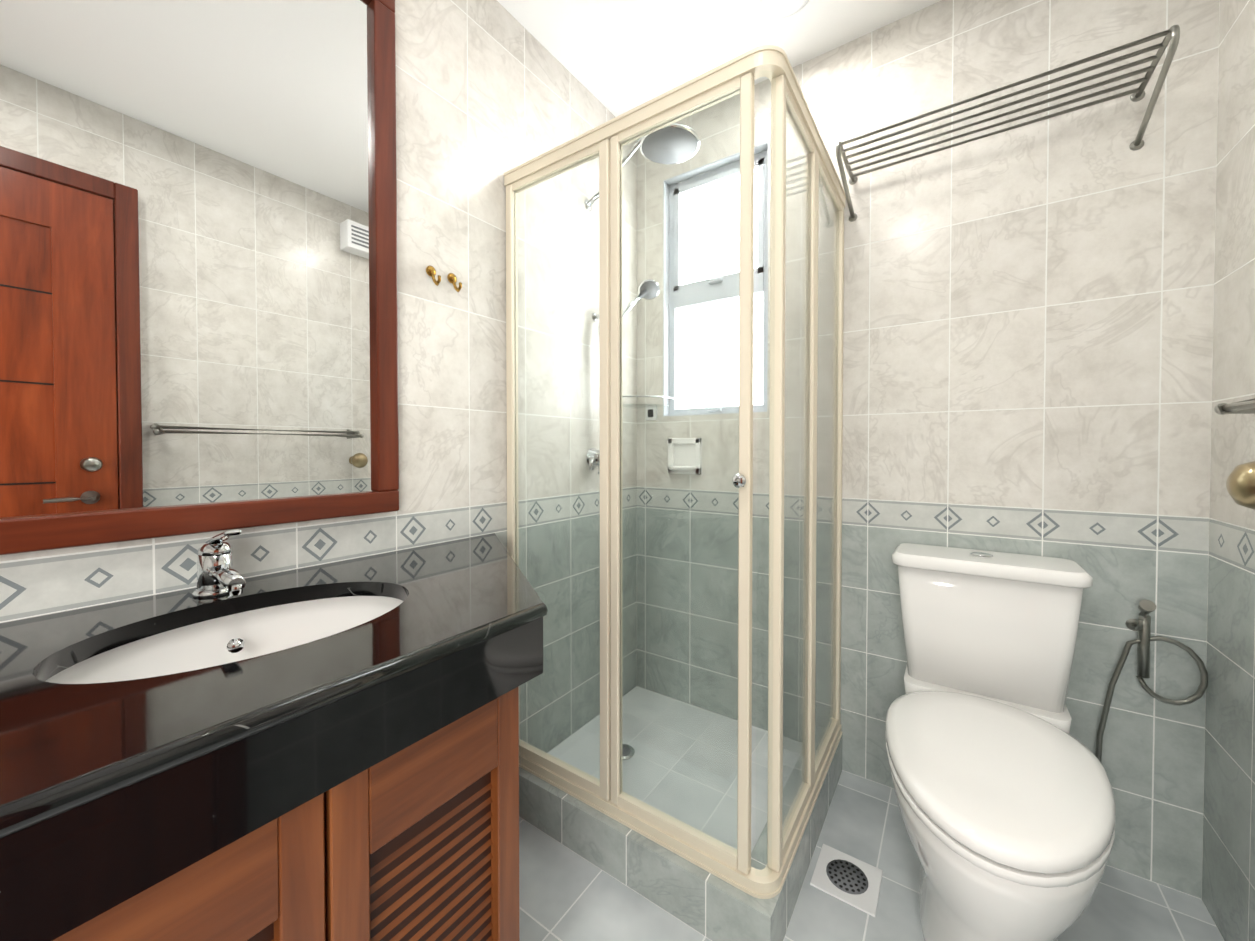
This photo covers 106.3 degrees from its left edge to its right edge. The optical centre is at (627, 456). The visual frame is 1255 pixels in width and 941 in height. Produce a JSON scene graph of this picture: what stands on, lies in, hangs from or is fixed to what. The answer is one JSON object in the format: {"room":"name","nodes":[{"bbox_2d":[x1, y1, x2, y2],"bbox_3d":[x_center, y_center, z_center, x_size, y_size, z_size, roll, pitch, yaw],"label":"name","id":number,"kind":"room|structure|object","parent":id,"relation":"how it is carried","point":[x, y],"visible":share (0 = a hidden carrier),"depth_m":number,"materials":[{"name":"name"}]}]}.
{"room":"bathroom","nodes":[
{"label":"bathroom","id":0,"kind":"room"},
{"bbox_2d":[0,0,636,752],"bbox_3d":[-0.719,-0.149,1.117,0.120,2.500,2.740,1,1,35],"label":"wall","id":1,"kind":"structure","parent":0,"point":[488,92],"depth_m":1.42,"materials":[{"name":"tile"}]},
{"bbox_2d":[0,0,398,554],"bbox_3d":[-0.952,-0.493,0.639,0.032,1.275,1.300,1,1,35],"label":"mirror","id":2,"kind":"object","parent":1,"relation":"attached to","point":[198,276],"visible":0.98,"depth_m":0.87,"materials":[{"name":"clear mirror"}]},
{"bbox_2d":[426,265,451,285],"bbox_3d":[-0.516,-0.486,1.267,0.049,0.059,0.029,0,1,20],"label":"hook","id":3,"kind":"object","parent":1,"relation":"attached to","point":[431,272],"depth_m":1.26,"materials":[{"name":"gold metal"}]},
{"bbox_2d":[452,273,461,291],"bbox_3d":[-0.479,-0.487,1.320,0.049,0.059,0.029,0,1,20],"label":"hook","id":4,"kind":"object","parent":1,"relation":"attached to","point":[454,279],"depth_m":1.32,"materials":[{"name":"gold metal"}]},
{"bbox_2d":[585,123,699,473],"bbox_3d":[0.086,-0.504,1.767,0.471,1.278,0.382,1,1,35],"label":"shower head","id":5,"kind":"object","parent":1,"relation":"attached to","point":[657,136],"depth_m":1.65,"materials":[{"name":"silver metal"}]},
{"bbox_2d":[497,0,940,116],"bbox_3d":[0.022,-1.440,0.581,1.925,0.100,2.740,1,1,35],"label":"ceiling","id":6,"kind":"structure","parent":0,"point":[615,58],"depth_m":1.56,"materials":[{"name":"white paint"}]},
{"bbox_2d":[759,0,808,18],"bbox_3d":[0.479,-1.397,1.421,0.156,0.014,0.156,1,1,35],"label":"recessed light","id":7,"kind":"object","parent":6,"relation":"in","point":[778,9],"visible":1,"depth_m":1.46,"materials":[{"name":"white metal"}]},
{"bbox_2d":[519,770,1223,940],"bbox_3d":[0.022,1.159,0.624,1.925,0.100,2.740,1,1,35],"label":"floor","id":8,"kind":"structure","parent":0,"point":[566,894],"depth_m":1.16,"materials":[{"name":"tile"}]},
{"bbox_2d":[0,530,547,940],"bbox_3d":[-0.646,0.618,0.592,0.608,0.983,1.698,1,1,35],"label":"bathroom vanity","id":9,"kind":"object","parent":8,"relation":"on","point":[223,750],"visible":1,"depth_m":0.57,"materials":[{"name":"black stone"}]},
{"bbox_2d":[503,45,845,940],"bbox_3d":[0.171,0.103,1.543,0.858,1.982,0.788,1,1,35],"label":"shower","id":10,"kind":"object","parent":8,"relation":"on","point":[705,823],"visible":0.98,"depth_m":1.25,"materials":[{"name":"glass"}]},
{"bbox_2d":[810,844,882,916],"bbox_3d":[0.572,1.096,1.227,0.150,0.007,0.150,1,1,35],"label":"floor drain","id":11,"kind":"object","parent":8,"relation":"on","point":[847,879],"visible":1,"depth_m":1.22,"materials":[{"name":"white plastic"}]},
{"bbox_2d":[885,543,1115,940],"bbox_3d":[0.831,0.689,1.094,0.426,0.826,0.768,1,1,35],"label":"toilet","id":12,"kind":"object","parent":8,"relation":"on","point":[1003,789],"visible":1,"depth_m":1.03,"materials":[{"name":"white ceramic"}]},
{"bbox_2d":[637,0,1219,898],"bbox_3d":[0.769,-0.158,1.679,1.685,2.500,0.120,1,1,35],"label":"wall","id":13,"kind":"structure","parent":0,"point":[1027,344],"depth_m":1.37,"materials":[{"name":"tile"}]},
{"bbox_2d":[622,395,673,408],"bbox_3d":[0.066,-0.232,1.979,0.192,0.038,0.192,1,1,35],"label":"glass corner shelf","id":14,"kind":"object","parent":13,"relation":"attached to","point":[635,406],"depth_m":1.97,"materials":[{"name":"white"}]},
{"bbox_2d":[646,407,656,420],"bbox_3d":[0.104,-0.189,2.058,0.050,0.060,0.019,1,1,35],"label":"light switch","id":15,"kind":"object","parent":13,"relation":"attached to","point":[652,412],"depth_m":2.05,"materials":[{"name":"white plastic"}]},
{"bbox_2d":[668,438,701,474],"bbox_3d":[0.233,-0.002,1.956,0.150,0.150,0.124,1,1,35],"label":"soap dish","id":16,"kind":"object","parent":13,"relation":"attached to","point":[693,469],"depth_m":1.96,"materials":[{"name":"white ceramic"}]},
{"bbox_2d":[663,141,768,415],"bbox_3d":[0.365,-0.677,1.930,0.455,1.010,0.083,1,1,35],"label":"window","id":17,"kind":"structure","parent":13,"relation":"in","point":[760,354],"depth_m":1.96,"materials":[{"name":"glass"}]},
{"bbox_2d":[836,25,1179,221],"bbox_3d":[0.968,-0.869,1.301,0.698,0.153,0.266,1,1,35],"label":"shelf rack","id":18,"kind":"object","parent":13,"relation":"attached to","point":[1172,33],"visible":1,"depth_m":1.23,"materials":[{"name":"silver metal"}]},
{"bbox_2d":[1095,600,1207,762],"bbox_3d":[1.316,0.629,1.204,0.211,0.537,0.066,1,1,35],"label":"bidet sprayer","id":19,"kind":"object","parent":13,"relation":"attached to","point":[1141,625],"visible":0.73,"depth_m":1.19,"materials":[{"name":"silver metal"}]},
{"bbox_2d":[1201,0,1254,940],"bbox_3d":[0.764,-0.132,0.088,0.120,2.500,2.740,1,1,35],"label":"wall","id":20,"kind":"structure","parent":0,"point":[1228,875],"depth_m":1.06,"materials":[{"name":"tile"}]},
{"bbox_2d":[1214,396,1254,414],"bbox_3d":[0.884,-0.093,0.480,0.136,0.054,0.840,1,1,35],"label":"towel rail","id":21,"kind":"object","parent":20,"relation":"attached to","point":[1244,407],"visible":1,"depth_m":0.82,"materials":[{"name":"silver metal"}]},
{"bbox_2d":[1226,461,1254,509],"bbox_3d":[1.134,0.051,0.820,0.110,0.086,0.086,1,1,35],"label":"handle","id":22,"kind":"object","parent":20,"relation":"attached to","point":[1240,484],"visible":1,"depth_m":0.83,"materials":[{"name":"gold metal"}]}
]}

